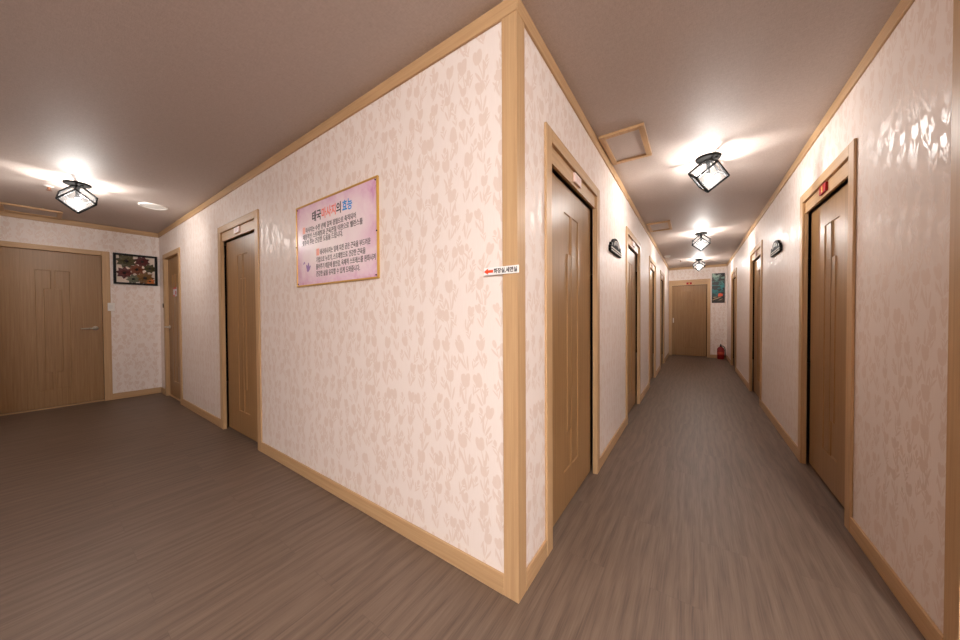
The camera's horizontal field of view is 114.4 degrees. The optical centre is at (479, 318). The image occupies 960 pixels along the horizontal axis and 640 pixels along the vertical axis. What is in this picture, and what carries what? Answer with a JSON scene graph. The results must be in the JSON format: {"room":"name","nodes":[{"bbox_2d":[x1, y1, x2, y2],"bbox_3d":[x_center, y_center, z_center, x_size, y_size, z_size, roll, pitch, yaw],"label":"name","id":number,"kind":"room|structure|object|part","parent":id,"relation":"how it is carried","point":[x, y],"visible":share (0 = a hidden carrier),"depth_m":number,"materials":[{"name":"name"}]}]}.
{"room":"massage parlor corridor","nodes":[
{"label":"massage parlor corridor","id":0,"kind":"room"},
{"bbox_2d":[0,216,161,393],"bbox_3d":[-5.326,-0.072,3.971,0.020,2.400,1.720,0,1,35],"label":"wall","id":1,"kind":"structure","parent":0,"point":[136,319],"depth_m":4.38,"materials":[{"name":"paper"}]},
{"bbox_2d":[0,240,112,415],"bbox_3d":[-5.386,0.106,3.909,0.104,2.045,0.930,0,1,35],"label":"door","id":2,"kind":"structure","parent":1,"relation":"in","point":[55,343],"depth_m":3.90,"materials":[{"name":"brown wood"}]},
{"bbox_3d":[-5.367,-0.884,3.878,0.012,0.063,0.790,0,1,35],"label":"head casing","id":3,"kind":"part","parent":2,"relation":"part of","materials":[{"name":"brown wood"}]},
{"bbox_3d":[-5.207,0.125,4.128,0.058,0.054,0.150,0,1,35],"label":"lever handle","id":4,"kind":"part","parent":2,"relation":"part of","materials":[{"name":"metal"}]},
{"bbox_3d":[-5.362,0.107,3.892,0.012,2.045,0.930,0,1,35],"label":"casing","id":5,"kind":"part","parent":2,"relation":"part of","materials":[{"name":"brown wood"}]},
{"bbox_2d":[0,211,157,237],"bbox_3d":[-5.323,-1.239,3.940,0.012,0.066,1.708,0,1,35],"label":"crown molding","id":6,"kind":"structure","parent":1,"relation":"attached to","point":[2,213],"depth_m":4.04,"materials":[{"name":"brown wood"}]},
{"bbox_2d":[108,303,114,310],"bbox_3d":[-5.088,-0.166,4.266,0.034,0.112,0.064,0,1,35],"label":"light switch","id":7,"kind":"object","parent":1,"relation":"attached to","point":[111,306],"visible":1,"depth_m":4.26,"materials":[{"name":"white plastic"}]},
{"bbox_2d":[113,252,157,285],"bbox_3d":[-4.952,-0.711,4.454,0.043,0.440,0.428,0,1,35],"label":"flower picture","id":8,"kind":"object","parent":1,"relation":"attached to","point":[130,269],"visible":1,"depth_m":4.44,"materials":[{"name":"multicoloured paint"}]},
{"bbox_3d":[-5.019,-0.652,4.365,0.013,0.177,0.177,0,1,35],"label":"flower","id":9,"kind":"part","parent":8,"relation":"part of","materials":[{"name":"red plant"}]},
{"bbox_3d":[-5.009,-0.824,4.378,0.013,0.210,0.213,0,1,35],"label":"flower","id":10,"kind":"part","parent":8,"relation":"part of","materials":[{"name":"green plant"}]},
{"bbox_3d":[-4.971,-0.572,4.434,0.013,0.146,0.146,0,1,35],"label":"flower","id":11,"kind":"part","parent":8,"relation":"part of","materials":[{"name":"grey plant"}]},
{"bbox_3d":[-4.951,-0.712,4.462,0.013,0.167,0.167,0,1,35],"label":"flower","id":12,"kind":"part","parent":8,"relation":"part of","materials":[{"name":"orange plant"}]},
{"bbox_3d":[-4.922,-0.832,4.505,0.013,0.166,0.166,0,1,35],"label":"flower","id":13,"kind":"part","parent":8,"relation":"part of","materials":[{"name":"red plant"}]},
{"bbox_3d":[-4.905,-0.597,4.531,0.013,0.201,0.198,0,1,35],"label":"flower","id":14,"kind":"part","parent":8,"relation":"part of","materials":[{"name":"orange plant"}]},
{"bbox_3d":[-4.879,-0.742,4.567,0.013,0.142,0.142,0,1,35],"label":"flower","id":15,"kind":"part","parent":8,"relation":"part of","materials":[{"name":"green plant"}]},
{"bbox_2d":[113,387,160,399],"bbox_3d":[-4.958,1.076,4.482,0.011,0.085,0.472,0,1,35],"label":"baseboard","id":16,"kind":"structure","parent":1,"relation":"attached to","point":[121,395],"depth_m":4.47,"materials":[{"name":"brown wood"}]},
{"bbox_2d":[159,21,503,572],"bbox_3d":[-2.336,-0.075,2.958,6.050,2.400,0.020,0,1,35],"label":"wall","id":17,"kind":"structure","parent":0,"point":[389,387],"depth_m":1.61,"materials":[{"name":"paper"}]},
{"bbox_2d":[162,247,182,404],"bbox_3d":[-4.224,0.095,4.285,0.895,2.045,0.104,0,1,35],"label":"door","id":18,"kind":"structure","parent":17,"relation":"in","point":[171,260],"depth_m":4.37,"materials":[{"name":"brown wood"}]},
{"bbox_3d":[-4.247,-0.896,4.247,0.755,0.063,0.012,0,1,35],"label":"head casing","id":19,"kind":"part","parent":18,"relation":"part of","materials":[{"name":"brown wood"}]},
{"bbox_2d":[182,399,220,427],"bbox_3d":[-3.265,1.079,3.604,1.465,0.085,0.011,0,1,35],"label":"baseboard","id":20,"kind":"structure","parent":17,"relation":"attached to","point":[215,420],"depth_m":3.53,"materials":[{"name":"brown wood"}]},
{"bbox_2d":[217,209,261,451],"bbox_3d":[-2.242,0.100,2.919,0.990,2.050,0.082,0,1,35],"label":"door","id":21,"kind":"structure","parent":17,"relation":"in","point":[242,253],"depth_m":2.94,"materials":[{"name":"brown wood"}]},
{"bbox_3d":[-2.265,-0.826,2.880,0.120,0.054,0.013,0,1,35],"label":"number plate","id":22,"kind":"part","parent":21,"relation":"part of","materials":[{"name":"white plastic"}]},
{"bbox_3d":[-2.268,-0.892,2.876,0.850,0.063,0.012,0,1,35],"label":"head casing","id":23,"kind":"part","parent":21,"relation":"part of","materials":[{"name":"brown wood"}]},
{"bbox_3d":[-2.257,-0.820,2.891,0.850,0.082,0.015,0,1,35],"label":"header panel","id":24,"kind":"part","parent":21,"relation":"part of","materials":[{"name":"brown wood"}]},
{"bbox_2d":[296,175,379,286],"bbox_3d":[-0.937,-0.507,1.957,0.922,0.563,0.018,0,1,35],"label":"poster","id":25,"kind":"object","parent":17,"relation":"attached to","point":[337,233],"visible":1,"depth_m":1.90,"materials":[{"name":"pink paper"}]},
{"bbox_2d":[158,0,517,237],"bbox_3d":[-2.347,-1.241,2.925,6.062,0.066,0.012,0,1,35],"label":"crown molding","id":26,"kind":"structure","parent":17,"relation":"attached to","point":[494,16],"depth_m":1.64,"materials":[{"name":"brown wood"}]},
{"bbox_2d":[261,442,503,594],"bbox_3d":[-0.874,1.089,1.947,2.372,0.085,0.011,0,1,35],"label":"baseboard","id":27,"kind":"structure","parent":17,"relation":"attached to","point":[479,570],"depth_m":1.61,"materials":[{"name":"brown wood"}]},
{"bbox_2d":[484,265,518,275],"bbox_3d":[0.084,-0.196,1.252,0.163,0.031,0.006,0,1,35],"label":"arrow sign","id":28,"kind":"object","parent":17,"relation":"attached to","point":[512,268],"visible":1,"depth_m":1.25,"materials":[{"name":"white plastic"}]},
{"bbox_2d":[501,10,525,603],"bbox_3d":[0.140,-0.064,1.262,0.067,2.397,0.069,0,1,35],"label":"trim","id":29,"kind":"structure","parent":17,"relation":"attached to","point":[513,45],"depth_m":1.24,"materials":[{"name":"brown wood"}]},
{"bbox_2d":[0,0,900,274],"bbox_3d":[0.883,-1.337,3.908,10.650,0.060,12.886,0,1,35],"label":"ceiling","id":30,"kind":"structure","parent":0,"point":[169,104],"depth_m":1.66,"materials":[{"name":"paint"}]},
{"bbox_2d":[0,202,62,218],"bbox_3d":[-5.232,-1.258,3.607,0.410,0.020,0.425,0,1,35],"label":"ceiling hatch","id":31,"kind":"object","parent":30,"relation":"attached to","point":[8,207],"visible":1,"depth_m":3.60,"materials":[{"name":"brown wood"}]},
{"bbox_3d":[-5.232,-1.264,3.607,0.338,0.005,0.353,0,1,35],"label":"hatch panel","id":32,"kind":"part","parent":31,"relation":"part of","materials":[{"name":"wood"}]},
{"bbox_2d":[44,185,53,190],"bbox_3d":[-4.100,-1.242,2.942,0.060,0.044,0.060,0,1,35],"label":"sprinkler head","id":33,"kind":"object","parent":30,"relation":"attached to","point":[49,187],"visible":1,"depth_m":2.94},
{"bbox_2d":[55,180,97,213],"bbox_3d":[-3.767,-1.126,2.896,0.241,0.280,0.274,0,1,13],"label":"ceiling lamp","id":34,"kind":"object","parent":30,"relation":"attached to","point":[76,185],"visible":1,"depth_m":2.88,"materials":[{"name":"grey metal"}]},
{"bbox_2d":[75,187,79,198],"bbox_3d":[-3.767,-1.182,2.895,0.028,0.108,0.028,0,1,13],"label":"bulb","id":35,"kind":"object","parent":34,"relation":"attached to","point":[77,196],"depth_m":2.89,"materials":[{"name":"white glass"}]},
{"bbox_3d":[-3.767,-1.088,2.897,0.032,0.085,0.032,0,1,13],"label":"light bulb","id":36,"kind":"part","parent":34,"relation":"part of","materials":[{"name":"white glass"}]},
{"bbox_2d":[138,202,167,209],"bbox_3d":[-3.686,-1.268,3.491,0.236,0.012,0.236,0,1,35],"label":"ceiling vent","id":37,"kind":"object","parent":30,"relation":"in","point":[143,204],"visible":1,"depth_m":3.48,"materials":[{"name":"white plastic"}]},
{"bbox_2d":[598,122,651,165],"bbox_3d":[1.084,-1.274,2.285,0.285,0.020,0.475,0,1,35],"label":"ceiling hatch","id":38,"kind":"object","parent":30,"relation":"attached to","point":[631,143],"visible":1,"depth_m":2.25,"materials":[{"name":"brown wood"}]},
{"bbox_3d":[1.084,-1.281,2.285,0.213,0.005,0.403,0,1,35],"label":"hatch panel","id":39,"kind":"part","parent":38,"relation":"part of","materials":[{"name":"paper"}]},
{"bbox_2d":[646,220,671,231],"bbox_3d":[2.556,-1.313,4.401,0.285,0.020,0.480,0,1,35],"label":"ceiling hatch","id":40,"kind":"object","parent":30,"relation":"attached to","point":[663,225],"visible":1,"depth_m":4.40,"materials":[{"name":"brown wood"}]},
{"bbox_3d":[2.556,-1.320,4.400,0.213,0.005,0.408,0,1,35],"label":"hatch panel","id":41,"kind":"part","parent":40,"relation":"part of","materials":[{"name":"wood"}]},
{"bbox_2d":[693,258,704,270],"bbox_3d":[5.035,-1.236,7.113,0.274,0.280,0.241,0,1,5],"label":"ceiling lamp","id":42,"kind":"object","parent":30,"relation":"attached to","point":[700,259],"visible":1,"depth_m":7.10,"materials":[{"name":"white glass"}]},
{"bbox_2d":[692,232,710,250],"bbox_3d":[3.447,-1.194,4.820,0.274,0.280,0.241,0,1,7],"label":"ceiling lamp","id":43,"kind":"object","parent":30,"relation":"attached to","point":[700,234],"visible":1,"depth_m":4.80,"materials":[{"name":"white glass"}]},
{"bbox_2d":[688,152,729,192],"bbox_3d":[1.826,-1.151,2.476,0.274,0.280,0.241,-1,1,-19],"label":"ceiling lamp","id":44,"kind":"object","parent":30,"relation":"attached to","point":[708,158],"visible":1,"depth_m":2.46,"materials":[{"name":"black metal"}]},
{"bbox_2d":[706,161,709,174],"bbox_3d":[1.826,-1.207,2.475,0.028,0.108,0.028,-1,1,-19],"label":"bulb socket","id":45,"kind":"object","parent":44,"relation":"attached to","point":[707,162],"depth_m":2.47,"materials":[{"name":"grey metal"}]},
{"bbox_3d":[1.827,-1.114,2.476,0.032,0.085,0.032,-1,1,-19],"label":"light bulb","id":46,"kind":"part","parent":44,"relation":"part of","materials":[{"name":"white glass"}]},
{"bbox_2d":[0,350,925,639],"bbox_3d":[0.897,1.133,3.944,10.650,0.080,12.886,0,1,35],"label":"floor","id":47,"kind":"structure","parent":0,"point":[143,517],"depth_m":1.53,"materials":[{"name":"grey wood"}]},
{"bbox_2d":[717,344,725,359],"bbox_3d":[6.032,0.819,7.749,0.149,0.379,0.150,0,1,7],"label":"fire extinguisher","id":48,"kind":"object","parent":47,"relation":"on","point":[720,350],"visible":1,"depth_m":7.69,"materials":[{"name":"red metal"}]},
{"bbox_2d":[524,28,668,567],"bbox_3d":[2.667,-0.130,4.884,0.020,2.400,8.886,0,1,35],"label":"wall","id":49,"kind":"structure","parent":0,"point":[545,101],"depth_m":1.74,"materials":[{"name":"paper"}]},
{"bbox_2d":[526,540,546,590],"bbox_3d":[0.252,1.091,1.379,0.011,0.085,0.217,0,1,35],"label":"baseboard","id":50,"kind":"structure","parent":49,"relation":"attached to","point":[536,563],"depth_m":1.36,"materials":[{"name":"brown wood"}]},
{"bbox_2d":[544,122,599,556],"bbox_3d":[0.562,0.099,1.880,0.082,2.050,0.990,0,1,35],"label":"door","id":51,"kind":"structure","parent":49,"relation":"in","point":[566,217],"depth_m":1.84,"materials":[{"name":"brown wood"}]},
{"bbox_3d":[0.571,-0.821,1.857,0.015,0.082,0.850,0,1,35],"label":"header panel","id":52,"kind":"part","parent":51,"relation":"part of","materials":[{"name":"brown wood"}]},
{"bbox_3d":[0.585,-0.894,1.846,0.012,0.063,0.850,0,1,35],"label":"head casing","id":53,"kind":"part","parent":51,"relation":"part of","materials":[{"name":"brown wood"}]},
{"bbox_3d":[0.583,-0.827,1.849,0.013,0.054,0.120,0,1,35],"label":"number plate","id":54,"kind":"part","parent":51,"relation":"part of","materials":[{"name":"white plastic"}]},
{"bbox_2d":[518,0,668,269],"bbox_3d":[2.673,-1.297,4.859,0.012,0.066,8.886,0,1,35],"label":"crown molding","id":55,"kind":"structure","parent":49,"relation":"attached to","point":[530,27],"depth_m":1.70,"materials":[{"name":"brown wood"}]},
{"bbox_2d":[600,418,626,468],"bbox_3d":[1.192,1.066,2.735,0.011,0.085,1.103,0,1,35],"label":"baseboard","id":56,"kind":"structure","parent":49,"relation":"attached to","point":[611,444],"depth_m":2.63,"materials":[{"name":"brown wood"}]},
{"bbox_2d":[608,239,621,257],"bbox_3d":[1.186,-0.629,2.704,0.023,0.133,0.444,0,1,35],"label":"wall plaque","id":57,"kind":"object","parent":49,"relation":"attached to","point":[613,246],"visible":1,"depth_m":2.66,"materials":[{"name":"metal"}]},
{"bbox_2d":[626,226,640,423],"bbox_3d":[1.754,0.068,3.601,0.082,2.050,0.990,0,1,35],"label":"door","id":58,"kind":"structure","parent":49,"relation":"in","point":[632,242],"depth_m":3.73,"materials":[{"name":"brown wood"}]},
{"bbox_3d":[1.763,-0.853,3.578,0.015,0.082,0.850,0,1,35],"label":"header panel","id":59,"kind":"part","parent":58,"relation":"part of","materials":[{"name":"brown wood"}]},
{"bbox_3d":[1.777,-0.925,3.567,0.012,0.063,0.850,0,1,35],"label":"head casing","id":60,"kind":"part","parent":58,"relation":"part of","materials":[{"name":"brown wood"}]},
{"bbox_2d":[640,383,648,401],"bbox_3d":[2.349,1.036,4.405,0.011,0.085,0.980,0,1,35],"label":"baseboard","id":61,"kind":"structure","parent":49,"relation":"attached to","point":[645,390],"depth_m":4.33,"materials":[{"name":"brown wood"}]},
{"bbox_2d":[649,256,655,387],"bbox_3d":[2.876,0.039,5.220,0.082,2.050,0.990,0,1,35],"label":"door","id":62,"kind":"structure","parent":49,"relation":"in","point":[652,264],"depth_m":5.43,"materials":[{"name":"brown wood"}]},
{"bbox_2d":[660,270,664,368],"bbox_3d":[3.969,0.010,6.798,0.082,2.050,0.990,0,1,35],"label":"door","id":63,"kind":"structure","parent":49,"relation":"in","point":[662,276],"depth_m":7.07,"materials":[{"name":"brown wood"}]},
{"bbox_2d":[669,266,726,354],"bbox_3d":[5.730,-0.195,8.179,1.264,2.400,0.020,0,1,35],"label":"wall","id":64,"kind":"structure","parent":0,"point":[718,311],"depth_m":7.96,"materials":[{"name":"paper"}]},
{"bbox_2d":[669,279,710,357],"bbox_3d":[5.604,-0.021,8.292,0.920,2.050,0.082,0,1,35],"label":"door","id":65,"kind":"structure","parent":64,"relation":"in","point":[687,304],"depth_m":8.29,"materials":[{"name":"brown wood"}]},
{"bbox_3d":[5.589,-0.941,8.265,0.780,0.082,0.015,0,1,35],"label":"header panel","id":66,"kind":"part","parent":65,"relation":"part of","materials":[{"name":"brown wood"}]},
{"bbox_3d":[5.578,-1.014,8.249,0.780,0.063,0.012,0,1,35],"label":"head casing","id":67,"kind":"part","parent":65,"relation":"part of","materials":[{"name":"brown wood"}]},
{"bbox_2d":[669,264,726,270],"bbox_3d":[5.715,-1.361,8.149,1.240,0.066,0.012,0,1,35],"label":"crown molding","id":68,"kind":"structure","parent":64,"relation":"attached to","point":[716,265],"depth_m":8.14,"materials":[{"name":"brown wood"}]},
{"bbox_2d":[712,273,724,302],"bbox_3d":[6.083,-0.789,7.895,0.262,0.754,0.026,0,1,35],"label":"picture","id":69,"kind":"object","parent":64,"relation":"attached to","point":[718,279],"visible":1,"depth_m":7.88,"materials":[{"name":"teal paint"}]},
{"bbox_2d":[727,0,952,632],"bbox_3d":[3.873,-0.130,4.371,0.020,2.400,8.356,0,1,35],"label":"wall","id":70,"kind":"structure","parent":0,"point":[898,112],"depth_m":1.30,"materials":[{"name":"paper"}]},
{"bbox_2d":[731,267,736,371],"bbox_3d":[5.340,0.007,6.456,0.082,2.050,0.990,0,1,35],"label":"door","id":71,"kind":"structure","parent":70,"relation":"in","point":[734,272],"depth_m":6.71,"materials":[{"name":"brown wood"}]},
{"bbox_2d":[736,368,748,389],"bbox_3d":[4.529,1.010,5.351,0.011,0.085,1.780,0,1,35],"label":"baseboard","id":72,"kind":"structure","parent":70,"relation":"attached to","point":[740,375],"depth_m":5.17,"materials":[{"name":"brown wood"}]},
{"bbox_2d":[749,240,762,404],"bbox_3d":[3.763,0.049,4.180,0.082,2.050,0.990,0,1,35],"label":"door","id":73,"kind":"structure","parent":70,"relation":"in","point":[757,251],"depth_m":4.33,"materials":[{"name":"brown wood"}]},
{"bbox_3d":[3.728,-0.945,4.185,0.012,0.063,0.850,0,1,35],"label":"head casing","id":74,"kind":"part","parent":73,"relation":"part of","materials":[{"name":"brown wood"}]},
{"bbox_3d":[3.743,-0.872,4.176,0.015,0.082,0.850,0,1,35],"label":"header panel","id":75,"kind":"part","parent":73,"relation":"part of","materials":[{"name":"brown wood"}]},
{"bbox_2d":[770,240,782,256],"bbox_3d":[2.973,-0.718,3.107,0.023,0.133,0.444,0,1,35],"label":"wall plaque","id":76,"kind":"object","parent":70,"relation":"attached to","point":[777,247],"visible":1,"depth_m":3.05,"materials":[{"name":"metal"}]},
{"bbox_2d":[760,400,797,458],"bbox_3d":[2.981,1.051,3.118,0.011,0.085,1.675,0,1,35],"label":"baseboard","id":77,"kind":"structure","parent":70,"relation":"attached to","point":[780,429],"depth_m":2.89,"materials":[{"name":"brown wood"}]},
{"bbox_2d":[727,0,914,265],"bbox_3d":[3.853,-1.297,4.363,0.012,0.066,8.356,0,1,35],"label":"crown molding","id":78,"kind":"structure","parent":70,"relation":"attached to","point":[903,6],"depth_m":1.67,"materials":[{"name":"brown wood"}]},
{"bbox_2d":[798,138,856,531],"bbox_3d":[2.245,0.088,1.989,0.082,2.050,0.990,0,1,35],"label":"door","id":79,"kind":"structure","parent":70,"relation":"in","point":[833,237],"depth_m":1.97,"materials":[{"name":"brown wood"}]},
{"bbox_3d":[2.214,-0.839,1.994,0.013,0.054,0.120,0,1,35],"label":"number plate","id":80,"kind":"part","parent":79,"relation":"part of","materials":[{"name":"red plastic"}]},
{"bbox_3d":[2.211,-0.905,1.995,0.012,0.063,0.850,0,1,35],"label":"head casing","id":81,"kind":"part","parent":79,"relation":"part of","materials":[{"name":"brown wood"}]},
{"bbox_3d":[2.226,-0.833,1.986,0.015,0.082,0.850,0,1,35],"label":"header panel","id":82,"kind":"part","parent":79,"relation":"part of","materials":[{"name":"brown wood"}]},
{"bbox_2d":[850,517,942,639],"bbox_3d":[1.732,1.084,1.315,0.011,0.085,0.733,0,1,35],"label":"baseboard","id":83,"kind":"structure","parent":70,"relation":"attached to","point":[921,619],"depth_m":1.24,"materials":[{"name":"brown wood"}]},
{"bbox_2d":[943,0,959,639],"bbox_3d":[1.521,-0.067,0.951,0.067,2.397,0.071,0,1,35],"label":"trim","id":84,"kind":"structure","parent":70,"relation":"attached to","point":[951,624],"depth_m":0.98,"materials":[{"name":"brown wood"}]}
]}

